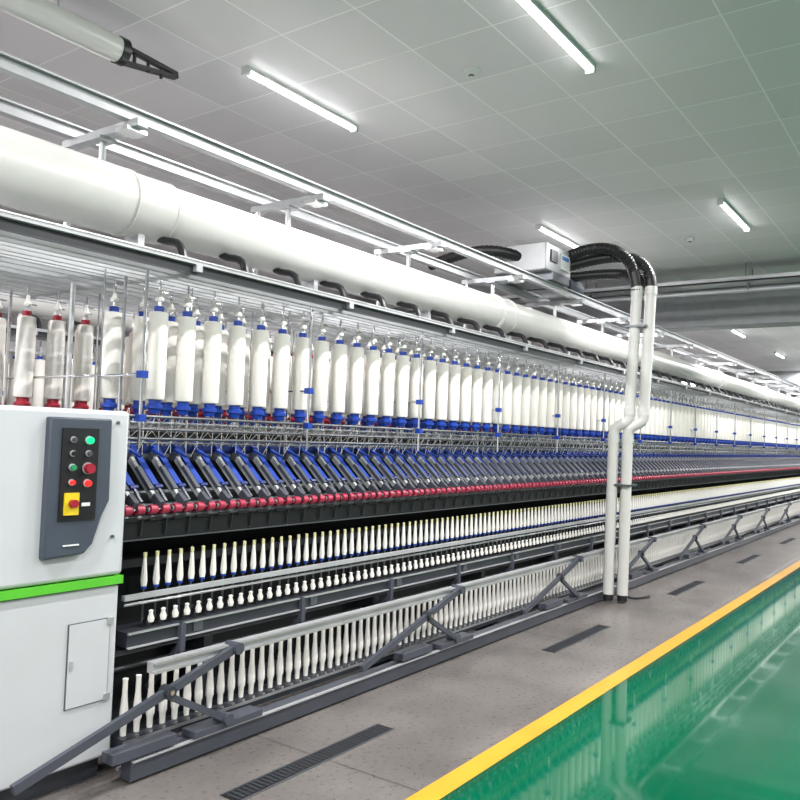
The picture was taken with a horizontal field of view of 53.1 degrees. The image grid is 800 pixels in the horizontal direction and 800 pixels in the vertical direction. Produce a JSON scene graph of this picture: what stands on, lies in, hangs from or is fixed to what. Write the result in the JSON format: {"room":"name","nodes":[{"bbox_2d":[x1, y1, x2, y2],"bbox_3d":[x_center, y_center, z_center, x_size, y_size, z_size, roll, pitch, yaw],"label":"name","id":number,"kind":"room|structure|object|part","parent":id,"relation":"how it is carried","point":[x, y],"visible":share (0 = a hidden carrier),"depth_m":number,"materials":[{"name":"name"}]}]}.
{"room":"textile factory","nodes":[
{"label":"textile factory","id":0,"kind":"room"},
{"bbox_2d":[2,313,685,446],"bbox_3d":[1.967,1.006,30.505,0.200,4.350,68.000,0,-3,35],"label":"wall","id":1,"kind":"structure","parent":0,"point":[44,322],"depth_m":17.99,"materials":[{"name":"paint"}]},
{"bbox_2d":[0,0,799,412],"bbox_3d":[12.710,-1.094,23.001,26.000,0.100,68.000,0,-3,35],"label":"ceiling","id":2,"kind":"structure","parent":0,"point":[687,106],"depth_m":6.31,"materials":[{"name":"paint"}]},
{"bbox_2d":[0,0,178,79],"bbox_3d":[-2.132,-2.245,4.152,0.164,0.382,2.422,0,-3,35],"label":"pipe","id":3,"kind":"object","parent":2,"relation":"attached to","point":[45,15],"visible":1,"depth_m":4.53,"materials":[{"name":"white plastic"}]},
{"bbox_2d":[241,65,358,133],"bbox_3d":[-0.726,-2.268,6.091,0.064,0.060,1.240,0,-3,35],"label":"ceiling light","id":4,"kind":"object","parent":2,"relation":"attached to","point":[247,70],"depth_m":6.00,"materials":[{"name":"white plastic"}]},
{"bbox_2d":[463,66,479,77],"bbox_3d":[0.494,-2.256,5.528,0.120,0.050,0.120,0,-3,35],"label":"smoke detector","id":5,"kind":"object","parent":2,"relation":"attached to","point":[469,71],"visible":1,"depth_m":5.50,"materials":[{"name":"white paint"}]},
{"bbox_2d":[516,0,595,75],"bbox_3d":[0.935,-2.264,4.907,0.064,0.060,1.240,0,-3,35],"label":"ceiling light","id":6,"kind":"object","parent":2,"relation":"attached to","point":[530,6],"depth_m":4.94,"materials":[{"name":"white plastic"}]},
{"bbox_2d":[535,224,580,247],"bbox_3d":[1.973,-1.998,9.880,0.064,0.060,1.240,0,-3,35],"label":"ceiling light","id":7,"kind":"object","parent":2,"relation":"attached to","point":[540,227],"depth_m":9.75,"materials":[{"name":"white plastic"}]},
{"bbox_2d":[387,263,799,314],"bbox_3d":[4.435,-1.681,11.387,26.000,0.380,0.460,0,-3,35],"label":"cable tray","id":8,"kind":"object","parent":2,"relation":"attached to","point":[787,277],"visible":0.34,"depth_m":11.40,"materials":[{"name":"paint"}]},
{"bbox_2d":[405,282,799,339],"bbox_3d":[5.311,-1.469,12.617,26.000,0.630,0.500,0,-3,35],"label":"ceiling beam","id":9,"kind":"structure","parent":2,"relation":"attached to","point":[772,308],"depth_m":12.61,"materials":[{"name":"grey metal"}]},
{"bbox_2d":[685,237,694,242],"bbox_3d":[3.543,-1.952,9.791,0.120,0.050,0.120,0,-3,35],"label":"smoke detector","id":10,"kind":"object","parent":2,"relation":"attached to","point":[689,239],"visible":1,"depth_m":9.76,"materials":[{"name":"white paint"}]},
{"bbox_2d":[717,198,749,232],"bbox_3d":[3.635,-1.994,8.696,0.064,0.060,1.240,0,-3,35],"label":"ceiling light","id":11,"kind":"object","parent":2,"relation":"attached to","point":[720,202],"depth_m":8.60,"materials":[{"name":"white plastic"}]},
{"bbox_2d":[729,329,745,337],"bbox_3d":[7.372,-1.458,17.457,0.064,0.060,1.240,0,-3,35],"label":"ceiling light","id":12,"kind":"object","parent":2,"relation":"attached to","point":[733,330],"depth_m":17.39,"materials":[{"name":"white plastic"}]},
{"bbox_2d":[773,352,784,358],"bbox_3d":[10.072,-1.188,21.246,0.064,0.060,1.240,0,-3,35],"label":"ceiling light","id":13,"kind":"object","parent":2,"relation":"attached to","point":[783,357],"depth_m":21.21,"materials":[{"name":"white plastic"}]},
{"bbox_2d":[32,519,799,799],"bbox_3d":[12.561,3.146,22.804,26.000,0.105,68.000,0,-3,35],"label":"floor","id":14,"kind":"structure","parent":0,"point":[445,714],"depth_m":4.62,"materials":[{"name":"concrete"}]},
{"bbox_2d":[0,295,798,450],"bbox_3d":[6.903,1.421,22.962,1.996,2.968,46.500,0,-3,35],"label":"machine","id":15,"kind":"object","parent":14,"relation":"on","point":[43,310],"visible":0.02,"depth_m":7.98,"materials":[{"name":"grey metal"}]},
{"bbox_2d":[0,125,799,799],"bbox_3d":[9.916,1.427,20.814,1.996,2.968,46.500,0,-3,35],"label":"machine","id":16,"kind":"object","parent":14,"relation":"on","point":[155,587],"visible":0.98,"depth_m":4.86,"materials":[{"name":"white metal"}]},
{"bbox_3d":[-1.387,0.378,3.474,0.050,0.510,0.175,0,-3,35],"label":"button panel","id":17,"kind":"part","parent":16,"relation":"part of","materials":[{"name":"black plastic"}]},
{"bbox_3d":[-1.390,1.174,3.576,0.019,0.370,0.220,0,-3,35],"label":"hatch door","id":18,"kind":"part","parent":16,"relation":"part of","materials":[{"name":"grey metal"}]},
{"bbox_2d":[0,50,799,601],"bbox_3d":[10.448,1.067,20.454,2.004,3.684,46.503,0,-3,36],"label":"vacuum cleaner","id":19,"kind":"object","parent":16,"relation":"on","point":[542,269],"visible":0.97,"depth_m":7.73,"materials":[{"name":"paint"}]},
{"bbox_3d":[11.354,2.909,21.412,0.270,0.135,43.690,0,-3,35],"label":"rail","id":20,"kind":"part","parent":16,"relation":"part of","materials":[{"name":"grey metal"}]},
{"bbox_3d":[11.184,2.331,21.605,0.345,0.554,43.640,0,-3,35],"label":"ring rail","id":21,"kind":"part","parent":16,"relation":"part of","materials":[{"name":"metal"}]},
{"bbox_2d":[653,371,799,391],"bbox_3d":[14.000,-0.600,24.813,26.000,0.630,0.500,0,-3,35],"label":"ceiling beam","id":22,"kind":"structure","parent":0,"point":[792,376],"depth_m":25.85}
]}

